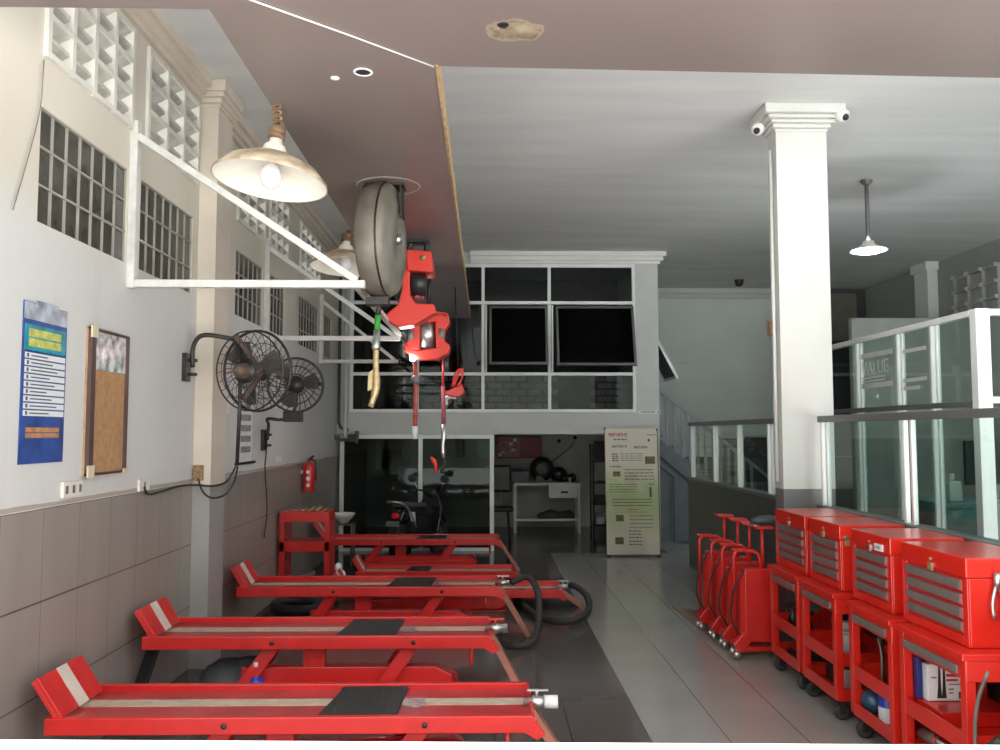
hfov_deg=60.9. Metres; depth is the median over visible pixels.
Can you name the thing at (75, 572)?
wall
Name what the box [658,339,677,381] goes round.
window
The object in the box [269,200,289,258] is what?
window
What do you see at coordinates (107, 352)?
notice board
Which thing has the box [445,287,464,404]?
air hose
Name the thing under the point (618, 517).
picture
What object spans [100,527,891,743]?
floor
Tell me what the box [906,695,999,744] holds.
shelf
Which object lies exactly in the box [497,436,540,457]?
poster
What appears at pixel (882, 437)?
wall
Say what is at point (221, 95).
trim
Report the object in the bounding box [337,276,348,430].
pipe
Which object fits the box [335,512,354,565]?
oil drainer
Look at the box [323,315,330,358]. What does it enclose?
window
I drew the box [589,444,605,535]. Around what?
storage rack
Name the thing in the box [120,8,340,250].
trim
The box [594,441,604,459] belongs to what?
carton
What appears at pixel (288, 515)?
shelf
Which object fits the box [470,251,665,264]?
trim
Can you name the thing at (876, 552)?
tool chest
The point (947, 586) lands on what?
tool chest
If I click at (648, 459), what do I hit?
picture
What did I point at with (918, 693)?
bottle
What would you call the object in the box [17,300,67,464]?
poster
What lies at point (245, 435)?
picture
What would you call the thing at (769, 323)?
junction box
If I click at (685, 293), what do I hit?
trim
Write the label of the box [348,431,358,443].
junction box
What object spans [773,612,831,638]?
shelf
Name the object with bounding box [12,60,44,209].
wire
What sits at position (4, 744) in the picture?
trim
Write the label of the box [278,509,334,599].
rack
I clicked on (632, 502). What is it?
banner
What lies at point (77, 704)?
lift
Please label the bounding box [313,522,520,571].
lift
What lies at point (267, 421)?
power cable
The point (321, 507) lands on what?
tools
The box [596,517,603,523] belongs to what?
carton
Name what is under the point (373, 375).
air hose
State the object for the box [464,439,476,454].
wall panel
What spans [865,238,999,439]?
wall
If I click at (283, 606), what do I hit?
tyre
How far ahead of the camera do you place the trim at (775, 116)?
6.84 m
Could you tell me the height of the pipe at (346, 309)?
2.570 m
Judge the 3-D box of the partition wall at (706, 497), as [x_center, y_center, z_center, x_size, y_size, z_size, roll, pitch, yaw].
[2.524,1.227,6.528,0.120,1.825,8.700,0,-4,-1]
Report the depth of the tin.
5.12 m
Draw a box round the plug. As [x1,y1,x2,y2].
[330,76,339,80]
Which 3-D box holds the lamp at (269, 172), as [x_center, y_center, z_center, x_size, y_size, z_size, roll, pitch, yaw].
[-1.151,-1.151,4.267,0.567,0.448,0.568,0,-4,-1]
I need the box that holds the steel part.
[288,570,315,575]
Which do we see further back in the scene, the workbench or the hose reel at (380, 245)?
the workbench
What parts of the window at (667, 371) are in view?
pane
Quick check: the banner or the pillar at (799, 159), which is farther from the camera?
the banner
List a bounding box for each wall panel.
[375,439,388,469]
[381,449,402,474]
[410,439,417,467]
[455,439,461,457]
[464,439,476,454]
[831,294,856,340]
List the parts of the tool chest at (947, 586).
drawer pull, drawer pull, drawer pull, drawer pull, drawer, drawer, drawer, drawer, lid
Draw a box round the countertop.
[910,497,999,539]
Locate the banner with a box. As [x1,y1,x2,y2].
[604,427,660,556]
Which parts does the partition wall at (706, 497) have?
post, post, post, post, rail, sill, post, post, post, post, post, post, post, rail, sill, post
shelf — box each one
[279,509,334,521]
[279,538,334,551]
[516,516,577,520]
[590,480,604,483]
[590,501,604,504]
[590,522,605,525]
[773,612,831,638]
[773,642,825,671]
[804,631,887,666]
[804,664,867,701]
[853,702,933,743]
[854,662,913,700]
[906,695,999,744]
[907,738,928,744]
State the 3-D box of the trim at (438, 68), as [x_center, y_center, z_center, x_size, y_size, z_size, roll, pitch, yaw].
[-0.360,-1.163,8.096,0.014,0.115,8.550,0,-4,-1]
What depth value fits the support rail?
7.07 m
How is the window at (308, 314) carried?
in the wall at (75, 572)
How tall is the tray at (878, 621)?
0.120 m
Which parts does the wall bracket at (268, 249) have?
arm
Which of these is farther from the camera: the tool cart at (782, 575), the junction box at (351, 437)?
the junction box at (351, 437)
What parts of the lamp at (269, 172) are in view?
lamp shade, bulb, chain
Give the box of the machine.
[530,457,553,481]
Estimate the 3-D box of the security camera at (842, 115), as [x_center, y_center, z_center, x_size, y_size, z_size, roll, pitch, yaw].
[2.737,-2.085,6.844,0.112,0.126,0.165,1,-4,-8]
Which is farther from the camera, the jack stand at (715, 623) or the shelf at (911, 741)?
the jack stand at (715, 623)
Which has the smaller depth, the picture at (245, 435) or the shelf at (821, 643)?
the shelf at (821, 643)
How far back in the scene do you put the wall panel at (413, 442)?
15.28 m
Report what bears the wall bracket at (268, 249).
attached to the wall at (75, 572)
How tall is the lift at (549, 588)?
0.361 m
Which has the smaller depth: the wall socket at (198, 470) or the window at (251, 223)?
the wall socket at (198, 470)
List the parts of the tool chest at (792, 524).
drawer pull, drawer pull, drawer pull, drawer, drawer pull, drawer, drawer, drawer, lid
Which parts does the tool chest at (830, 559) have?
drawer pull, drawer pull, drawer pull, drawer pull, drawer, drawer, drawer, drawer, lid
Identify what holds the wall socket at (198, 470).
attached to the pillar at (210, 406)
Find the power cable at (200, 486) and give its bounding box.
[197,466,238,498]
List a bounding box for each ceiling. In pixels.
[0,0,999,317]
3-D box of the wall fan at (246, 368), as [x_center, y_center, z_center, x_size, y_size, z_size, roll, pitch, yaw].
[-1.846,0.154,5.982,0.787,0.956,0.311,-1,-4,19]
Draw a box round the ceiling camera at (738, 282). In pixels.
[734,279,743,286]
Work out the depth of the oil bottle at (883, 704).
4.54 m
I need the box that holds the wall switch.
[274,455,281,462]
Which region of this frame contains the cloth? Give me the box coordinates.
[335,562,345,600]
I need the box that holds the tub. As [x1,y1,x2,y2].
[844,667,850,688]
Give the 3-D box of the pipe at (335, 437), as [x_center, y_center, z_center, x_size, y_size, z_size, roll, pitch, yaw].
[-2.256,-0.373,12.114,0.271,2.633,0.044,0,-4,-1]
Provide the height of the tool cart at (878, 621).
0.745 m
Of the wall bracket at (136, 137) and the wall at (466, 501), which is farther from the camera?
the wall at (466, 501)
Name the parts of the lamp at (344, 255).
lamp shade, bulb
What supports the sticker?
attached to the wall at (646, 275)
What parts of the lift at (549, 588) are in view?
frame, rail, rail, plate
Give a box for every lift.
[31,655,559,742]
[134,596,519,682]
[231,559,530,637]
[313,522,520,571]
[332,568,582,611]
[352,553,520,577]
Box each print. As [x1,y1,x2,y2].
[25,353,57,414]
[479,458,489,467]
[931,677,959,693]
[946,674,957,680]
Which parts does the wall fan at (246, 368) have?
wall plate, wall arm, motor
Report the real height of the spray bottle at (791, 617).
0.157 m
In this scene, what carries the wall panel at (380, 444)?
attached to the wall at (466, 501)
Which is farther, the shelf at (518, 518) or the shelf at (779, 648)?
the shelf at (518, 518)
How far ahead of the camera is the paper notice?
12.34 m
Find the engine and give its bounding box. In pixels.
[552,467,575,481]
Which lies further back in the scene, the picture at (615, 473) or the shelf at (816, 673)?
the picture at (615, 473)
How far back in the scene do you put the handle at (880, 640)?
4.63 m
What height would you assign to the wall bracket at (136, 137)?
1.015 m
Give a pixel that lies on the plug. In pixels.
(334, 78)
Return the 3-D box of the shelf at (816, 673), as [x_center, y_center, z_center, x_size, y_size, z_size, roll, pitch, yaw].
[2.178,1.902,5.269,0.402,0.070,0.542,0,-4,-1]
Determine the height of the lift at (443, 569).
0.351 m
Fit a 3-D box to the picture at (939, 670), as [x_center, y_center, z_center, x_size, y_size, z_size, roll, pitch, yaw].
[2.127,1.486,4.117,0.024,0.155,0.001,0,-4,-1]
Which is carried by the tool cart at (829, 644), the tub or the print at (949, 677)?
the tub
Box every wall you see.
[0,7,366,739]
[337,252,659,433]
[338,434,493,550]
[362,281,618,408]
[366,434,605,526]
[617,269,631,408]
[658,298,851,456]
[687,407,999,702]
[830,289,865,455]
[848,318,975,518]
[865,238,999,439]
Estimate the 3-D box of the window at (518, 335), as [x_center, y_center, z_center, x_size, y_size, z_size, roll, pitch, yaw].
[-0.095,-0.549,12.240,4.140,2.165,0.368,0,-4,-1]
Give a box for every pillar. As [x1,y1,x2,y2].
[193,108,232,484]
[768,132,835,488]
[910,261,938,317]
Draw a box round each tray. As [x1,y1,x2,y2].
[767,564,809,594]
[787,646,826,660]
[797,578,860,613]
[845,600,911,643]
[895,623,999,681]
[917,698,999,727]
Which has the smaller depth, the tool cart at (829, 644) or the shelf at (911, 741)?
the shelf at (911, 741)
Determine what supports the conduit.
attached to the pillar at (799, 159)
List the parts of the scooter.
number plate, grab rail, seat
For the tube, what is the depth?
3.55 m
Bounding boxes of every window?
[37,108,126,261]
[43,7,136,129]
[139,181,191,292]
[145,45,200,185]
[235,250,261,325]
[236,191,266,243]
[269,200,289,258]
[270,276,283,335]
[299,220,320,290]
[299,296,317,352]
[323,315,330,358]
[349,264,636,411]
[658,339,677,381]
[948,262,999,313]
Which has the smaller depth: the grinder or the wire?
the wire
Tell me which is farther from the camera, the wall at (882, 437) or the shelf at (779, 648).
the wall at (882, 437)
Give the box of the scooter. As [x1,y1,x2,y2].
[386,474,449,554]
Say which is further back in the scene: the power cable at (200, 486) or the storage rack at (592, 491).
the storage rack at (592, 491)
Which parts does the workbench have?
leg, leg, drawer, leg, leg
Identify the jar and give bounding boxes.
[860,688,878,714]
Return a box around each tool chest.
[775,508,862,574]
[809,517,903,590]
[851,528,963,613]
[901,541,999,647]
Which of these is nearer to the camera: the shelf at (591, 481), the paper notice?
the paper notice
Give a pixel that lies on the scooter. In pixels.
(425, 516)
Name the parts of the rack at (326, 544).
post, post, post, post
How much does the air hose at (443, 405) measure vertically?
1.231 m
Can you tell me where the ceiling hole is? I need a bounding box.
[497,22,508,27]
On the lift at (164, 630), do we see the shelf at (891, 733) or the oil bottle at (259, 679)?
the oil bottle at (259, 679)
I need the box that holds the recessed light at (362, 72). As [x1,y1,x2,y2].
[353,68,372,76]
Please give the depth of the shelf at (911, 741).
4.20 m
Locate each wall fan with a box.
[181,330,291,464]
[260,357,324,450]
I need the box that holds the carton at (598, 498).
[595,495,604,502]
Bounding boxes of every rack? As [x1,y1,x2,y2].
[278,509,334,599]
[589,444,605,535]
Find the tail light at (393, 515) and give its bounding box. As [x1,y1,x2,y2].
[391,513,398,518]
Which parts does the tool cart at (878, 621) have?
post, drawer pull, drawer, post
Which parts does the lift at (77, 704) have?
scissor arm, rail, rail, frame, scissor arm, lock rod, plate, valve lever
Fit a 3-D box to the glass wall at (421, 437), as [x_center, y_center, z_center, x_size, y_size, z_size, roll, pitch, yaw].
[-1.197,1.692,12.250,2.221,1.665,0.070,0,-4,-1]
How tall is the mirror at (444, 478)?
0.216 m
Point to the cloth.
(338, 565)
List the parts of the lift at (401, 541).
scissor arm, rail, rail, frame, scissor arm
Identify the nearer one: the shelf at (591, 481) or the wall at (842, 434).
the shelf at (591, 481)
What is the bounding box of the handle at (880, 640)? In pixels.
[876,636,886,681]
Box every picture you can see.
[240,383,250,452]
[613,471,619,475]
[615,537,623,543]
[616,515,623,520]
[645,456,654,463]
[937,667,941,697]
[942,669,946,697]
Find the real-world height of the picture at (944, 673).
0.155 m
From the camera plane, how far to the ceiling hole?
3.45 m
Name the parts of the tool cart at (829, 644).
post, drawer pull, drawer, post, post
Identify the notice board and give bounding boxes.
[82,325,129,477]
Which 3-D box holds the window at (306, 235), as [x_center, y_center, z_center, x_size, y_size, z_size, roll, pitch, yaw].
[-2.369,-1.431,10.339,0.162,0.620,1.156,0,-4,-1]
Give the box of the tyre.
[262,597,321,616]
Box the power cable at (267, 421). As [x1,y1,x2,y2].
[263,421,268,537]
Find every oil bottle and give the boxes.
[249,662,264,682]
[878,695,889,725]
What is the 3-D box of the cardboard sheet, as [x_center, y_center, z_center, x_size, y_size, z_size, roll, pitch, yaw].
[1.959,2.192,7.356,0.472,0.012,1.875,0,-4,-3]
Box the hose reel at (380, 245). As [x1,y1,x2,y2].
[354,177,419,314]
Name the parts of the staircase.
panel, railing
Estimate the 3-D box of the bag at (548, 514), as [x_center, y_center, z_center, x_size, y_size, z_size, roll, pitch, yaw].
[0.956,2.378,14.568,0.624,0.134,0.350,0,-4,-1]
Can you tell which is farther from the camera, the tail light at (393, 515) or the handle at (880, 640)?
the tail light at (393, 515)
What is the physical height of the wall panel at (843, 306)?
0.864 m
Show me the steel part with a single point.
(310, 573)
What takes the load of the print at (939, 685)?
attached to the box at (938, 684)
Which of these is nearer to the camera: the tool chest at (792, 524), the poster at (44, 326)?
the poster at (44, 326)
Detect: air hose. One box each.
[368,315,380,407]
[410,362,421,438]
[430,358,446,472]
[496,573,542,649]
[515,582,592,625]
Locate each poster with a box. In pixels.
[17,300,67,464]
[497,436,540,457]
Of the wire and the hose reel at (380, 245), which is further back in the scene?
the hose reel at (380, 245)
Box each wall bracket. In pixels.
[126,120,365,288]
[263,239,399,340]
[319,295,397,363]
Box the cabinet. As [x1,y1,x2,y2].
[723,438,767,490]
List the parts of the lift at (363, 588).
scissor arm, rail, rail, scissor arm, scissor arm, frame, lock rod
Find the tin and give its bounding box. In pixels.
[843,629,849,652]
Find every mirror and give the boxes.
[408,474,417,488]
[440,475,449,489]
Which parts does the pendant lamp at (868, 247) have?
stem, bulb, lamp shade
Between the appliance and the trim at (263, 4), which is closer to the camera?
the trim at (263, 4)
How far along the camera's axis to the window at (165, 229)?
5.67 m
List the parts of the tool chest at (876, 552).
drawer pull, drawer pull, drawer pull, drawer pull, drawer, drawer, drawer, drawer, lid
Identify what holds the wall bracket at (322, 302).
attached to the wall at (75, 572)
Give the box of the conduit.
[769,150,778,481]
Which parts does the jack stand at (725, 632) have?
handle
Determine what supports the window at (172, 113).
in the wall at (75, 572)
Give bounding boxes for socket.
[60,480,82,498]
[137,478,149,491]
[193,465,203,480]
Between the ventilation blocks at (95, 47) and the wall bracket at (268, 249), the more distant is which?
the wall bracket at (268, 249)
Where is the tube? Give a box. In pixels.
[973,671,989,744]
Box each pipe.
[334,434,347,440]
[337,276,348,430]
[343,289,348,436]
[985,733,999,744]
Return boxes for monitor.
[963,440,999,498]
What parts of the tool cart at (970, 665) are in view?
post, drawer pull, drawer, post, post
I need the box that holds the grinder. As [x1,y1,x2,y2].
[747,515,775,525]
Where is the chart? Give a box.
[234,383,255,464]
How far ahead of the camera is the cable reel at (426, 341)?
8.34 m
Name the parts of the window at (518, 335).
sash, sash pane, sash, sash pane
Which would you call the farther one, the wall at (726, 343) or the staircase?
the wall at (726, 343)
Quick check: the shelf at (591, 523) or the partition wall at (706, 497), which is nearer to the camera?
the partition wall at (706, 497)
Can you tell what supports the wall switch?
attached to the wall at (75, 572)
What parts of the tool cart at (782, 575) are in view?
post, drawer pull, drawer, post, post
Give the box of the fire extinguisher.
[301,455,316,490]
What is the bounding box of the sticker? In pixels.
[638,410,661,413]
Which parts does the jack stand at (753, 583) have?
handle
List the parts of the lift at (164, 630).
scissor arm, scissor arm, rail, rail, scissor arm, scissor arm, frame, lock rod, plate, valve lever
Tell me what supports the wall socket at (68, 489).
attached to the wall at (75, 572)
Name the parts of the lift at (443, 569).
rail, rail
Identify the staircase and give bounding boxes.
[659,388,767,541]
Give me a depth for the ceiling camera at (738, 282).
14.67 m
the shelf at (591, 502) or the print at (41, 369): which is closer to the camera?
the print at (41, 369)
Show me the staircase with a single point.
(674, 509)
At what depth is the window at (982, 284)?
11.94 m
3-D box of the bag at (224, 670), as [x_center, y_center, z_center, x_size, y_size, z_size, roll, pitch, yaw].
[-1.638,1.898,5.277,0.474,0.320,0.320,0,-4,-1]
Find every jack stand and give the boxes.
[696,512,733,629]
[707,516,747,639]
[718,519,770,647]
[729,523,772,658]
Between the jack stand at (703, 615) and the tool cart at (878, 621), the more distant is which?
the jack stand at (703, 615)
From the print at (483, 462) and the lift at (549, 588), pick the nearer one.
the lift at (549, 588)
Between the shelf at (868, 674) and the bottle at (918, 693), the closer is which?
the bottle at (918, 693)
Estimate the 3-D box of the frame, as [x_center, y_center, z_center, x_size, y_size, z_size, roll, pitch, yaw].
[4.672,0.927,7.543,2.790,2.560,3.390,0,-4,-1]
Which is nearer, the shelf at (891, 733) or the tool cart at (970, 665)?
the tool cart at (970, 665)
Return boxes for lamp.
[211,105,327,202]
[309,230,359,276]
[849,178,888,254]
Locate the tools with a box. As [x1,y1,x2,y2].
[292,506,329,510]
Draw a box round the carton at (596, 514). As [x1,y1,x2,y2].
[595,513,602,522]
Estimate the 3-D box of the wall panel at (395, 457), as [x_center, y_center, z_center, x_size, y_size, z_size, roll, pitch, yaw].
[-1.939,1.558,15.288,0.386,0.460,0.060,0,-4,-1]
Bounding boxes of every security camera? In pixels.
[751,122,764,135]
[834,108,849,121]
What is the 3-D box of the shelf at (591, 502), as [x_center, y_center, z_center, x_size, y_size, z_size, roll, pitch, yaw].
[1.693,2.142,14.220,0.333,0.030,0.400,0,-4,-1]
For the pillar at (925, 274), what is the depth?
13.18 m
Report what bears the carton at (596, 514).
on the storage rack at (592, 491)
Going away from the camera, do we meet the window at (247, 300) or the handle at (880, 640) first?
the handle at (880, 640)
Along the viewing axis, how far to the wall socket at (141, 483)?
5.25 m
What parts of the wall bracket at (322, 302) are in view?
arm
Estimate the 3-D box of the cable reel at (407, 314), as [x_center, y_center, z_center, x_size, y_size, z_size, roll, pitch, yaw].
[-0.761,-0.811,7.333,0.422,0.817,0.370,0,-4,-1]
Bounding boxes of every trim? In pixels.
[0,740,999,749]
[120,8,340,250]
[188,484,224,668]
[201,79,243,124]
[250,0,434,67]
[435,65,470,318]
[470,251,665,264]
[658,288,770,298]
[749,102,845,139]
[775,487,835,641]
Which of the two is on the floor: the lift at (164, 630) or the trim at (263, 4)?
the lift at (164, 630)
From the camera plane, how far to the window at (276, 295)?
8.76 m
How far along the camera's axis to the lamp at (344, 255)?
7.05 m
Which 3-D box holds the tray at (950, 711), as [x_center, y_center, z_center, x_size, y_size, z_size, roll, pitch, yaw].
[2.217,1.609,4.056,0.340,0.067,0.230,0,-4,-1]
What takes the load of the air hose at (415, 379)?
hanging from the cable reel at (426, 341)
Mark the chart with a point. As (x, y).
(245, 456)
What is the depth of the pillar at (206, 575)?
6.18 m
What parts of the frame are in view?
post, post, rail, post, post, rail, post, post, corner post, rail, rail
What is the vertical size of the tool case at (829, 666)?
0.128 m
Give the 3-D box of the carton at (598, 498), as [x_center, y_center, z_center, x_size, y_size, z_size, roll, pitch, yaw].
[1.661,2.056,14.136,0.160,0.130,0.100,0,-4,-1]
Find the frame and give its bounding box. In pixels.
[832,308,999,539]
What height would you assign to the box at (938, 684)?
0.173 m
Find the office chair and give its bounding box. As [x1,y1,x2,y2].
[488,465,513,541]
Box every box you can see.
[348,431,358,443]
[511,469,528,481]
[767,320,772,335]
[842,620,848,628]
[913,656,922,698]
[922,662,960,700]
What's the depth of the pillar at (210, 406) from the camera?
6.33 m
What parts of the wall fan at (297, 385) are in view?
wall plate, wall arm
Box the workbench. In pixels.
[512,481,580,532]
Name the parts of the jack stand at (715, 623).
handle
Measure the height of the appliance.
0.250 m
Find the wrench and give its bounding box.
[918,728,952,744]
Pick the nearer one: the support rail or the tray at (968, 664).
the tray at (968, 664)
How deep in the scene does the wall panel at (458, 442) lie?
15.29 m
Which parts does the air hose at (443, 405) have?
red handle, cord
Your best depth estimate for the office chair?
13.64 m
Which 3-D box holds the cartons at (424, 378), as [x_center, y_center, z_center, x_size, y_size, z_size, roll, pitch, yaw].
[0.463,0.260,12.751,3.375,0.470,0.060,0,-4,-1]
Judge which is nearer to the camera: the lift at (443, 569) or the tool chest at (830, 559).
the tool chest at (830, 559)
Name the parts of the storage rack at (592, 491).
post, post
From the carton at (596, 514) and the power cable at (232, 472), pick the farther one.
the carton at (596, 514)
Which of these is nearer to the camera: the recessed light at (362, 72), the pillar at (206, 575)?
the recessed light at (362, 72)
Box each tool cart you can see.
[767,564,831,688]
[797,578,887,719]
[845,600,933,743]
[895,623,999,744]
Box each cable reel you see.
[386,240,436,329]
[404,279,450,360]
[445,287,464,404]
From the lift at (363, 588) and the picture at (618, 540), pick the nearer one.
the lift at (363, 588)
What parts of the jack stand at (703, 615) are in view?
handle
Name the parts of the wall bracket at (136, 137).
arm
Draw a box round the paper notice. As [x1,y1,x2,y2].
[478,439,489,468]
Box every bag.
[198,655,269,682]
[537,509,574,518]
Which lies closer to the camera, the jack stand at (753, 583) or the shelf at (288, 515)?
the jack stand at (753, 583)
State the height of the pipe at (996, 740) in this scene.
0.228 m
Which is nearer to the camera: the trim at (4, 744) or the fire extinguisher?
the trim at (4, 744)
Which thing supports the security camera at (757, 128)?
attached to the trim at (775, 116)
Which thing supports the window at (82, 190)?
in the wall at (75, 572)
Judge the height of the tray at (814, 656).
0.058 m
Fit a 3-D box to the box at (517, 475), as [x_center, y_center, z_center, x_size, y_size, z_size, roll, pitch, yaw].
[0.339,1.725,14.626,0.318,0.224,0.300,0,-4,-1]
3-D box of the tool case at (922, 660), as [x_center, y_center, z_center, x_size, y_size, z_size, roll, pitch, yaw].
[2.293,1.563,4.572,0.150,0.227,0.350,0,-4,-1]
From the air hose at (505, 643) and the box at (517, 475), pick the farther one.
the box at (517, 475)
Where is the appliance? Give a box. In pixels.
[945,473,962,501]
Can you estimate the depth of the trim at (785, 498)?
6.70 m
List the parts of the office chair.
seat, post, backrest, leg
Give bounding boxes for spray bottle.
[785,603,795,625]
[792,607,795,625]
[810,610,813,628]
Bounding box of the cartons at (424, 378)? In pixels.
[419,376,631,407]
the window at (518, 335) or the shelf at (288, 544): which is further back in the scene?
the window at (518, 335)
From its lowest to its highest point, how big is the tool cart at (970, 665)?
0.745 m
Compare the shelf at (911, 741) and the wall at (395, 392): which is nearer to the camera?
the shelf at (911, 741)
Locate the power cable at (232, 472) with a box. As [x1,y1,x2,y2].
[143,465,236,494]
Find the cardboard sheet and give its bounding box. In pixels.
[672,606,770,657]
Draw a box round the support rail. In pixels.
[343,271,407,344]
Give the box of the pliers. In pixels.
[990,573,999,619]
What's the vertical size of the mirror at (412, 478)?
0.216 m

